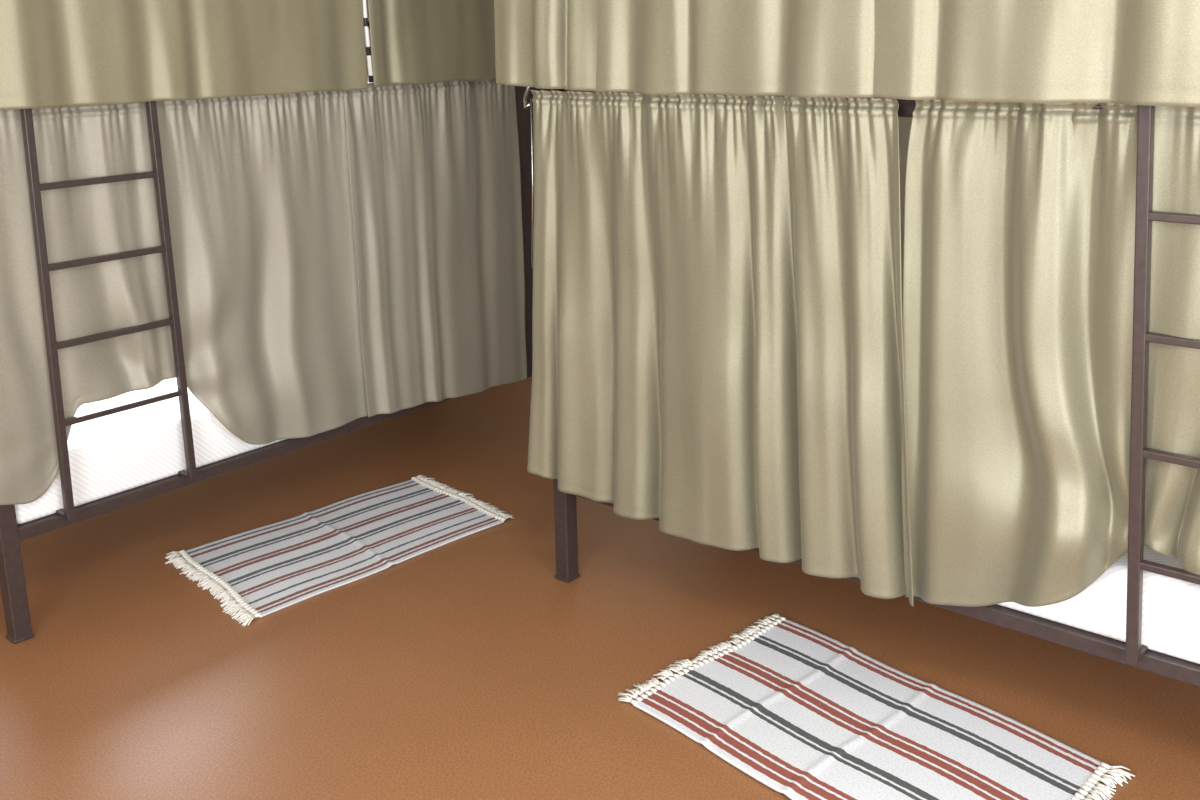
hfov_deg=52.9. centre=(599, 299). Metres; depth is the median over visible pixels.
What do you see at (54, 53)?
curtain
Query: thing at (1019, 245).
curtain
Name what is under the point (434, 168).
curtain
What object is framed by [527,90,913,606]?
curtain
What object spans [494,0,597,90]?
curtain
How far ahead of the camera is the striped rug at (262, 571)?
4.09 m
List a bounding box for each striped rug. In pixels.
[165,475,513,626]
[618,613,1134,799]
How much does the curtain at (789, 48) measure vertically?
0.826 m
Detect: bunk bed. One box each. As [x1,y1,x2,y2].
[0,21,540,643]
[541,89,1199,686]
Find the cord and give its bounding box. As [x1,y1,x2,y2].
[363,0,373,81]
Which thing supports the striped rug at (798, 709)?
on the floor
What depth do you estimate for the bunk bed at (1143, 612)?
2.60 m
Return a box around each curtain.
[0,0,367,109]
[0,91,367,504]
[343,79,526,416]
[368,0,495,85]
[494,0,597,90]
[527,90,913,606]
[595,0,874,97]
[873,0,1199,106]
[901,100,1199,606]
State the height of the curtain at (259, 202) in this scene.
1.187 m
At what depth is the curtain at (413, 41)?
4.27 m
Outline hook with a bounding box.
[523,87,532,267]
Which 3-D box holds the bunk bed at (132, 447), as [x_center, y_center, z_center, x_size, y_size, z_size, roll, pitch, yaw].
[-1.282,-0.429,4.316,0.978,2.380,2.490,9,17,39]
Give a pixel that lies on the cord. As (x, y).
(366, 29)
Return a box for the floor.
[0,376,1199,799]
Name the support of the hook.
hanging from the bunk bed at (1143, 612)
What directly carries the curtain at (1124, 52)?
hanging from the bunk bed at (1143, 612)
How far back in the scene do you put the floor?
3.35 m

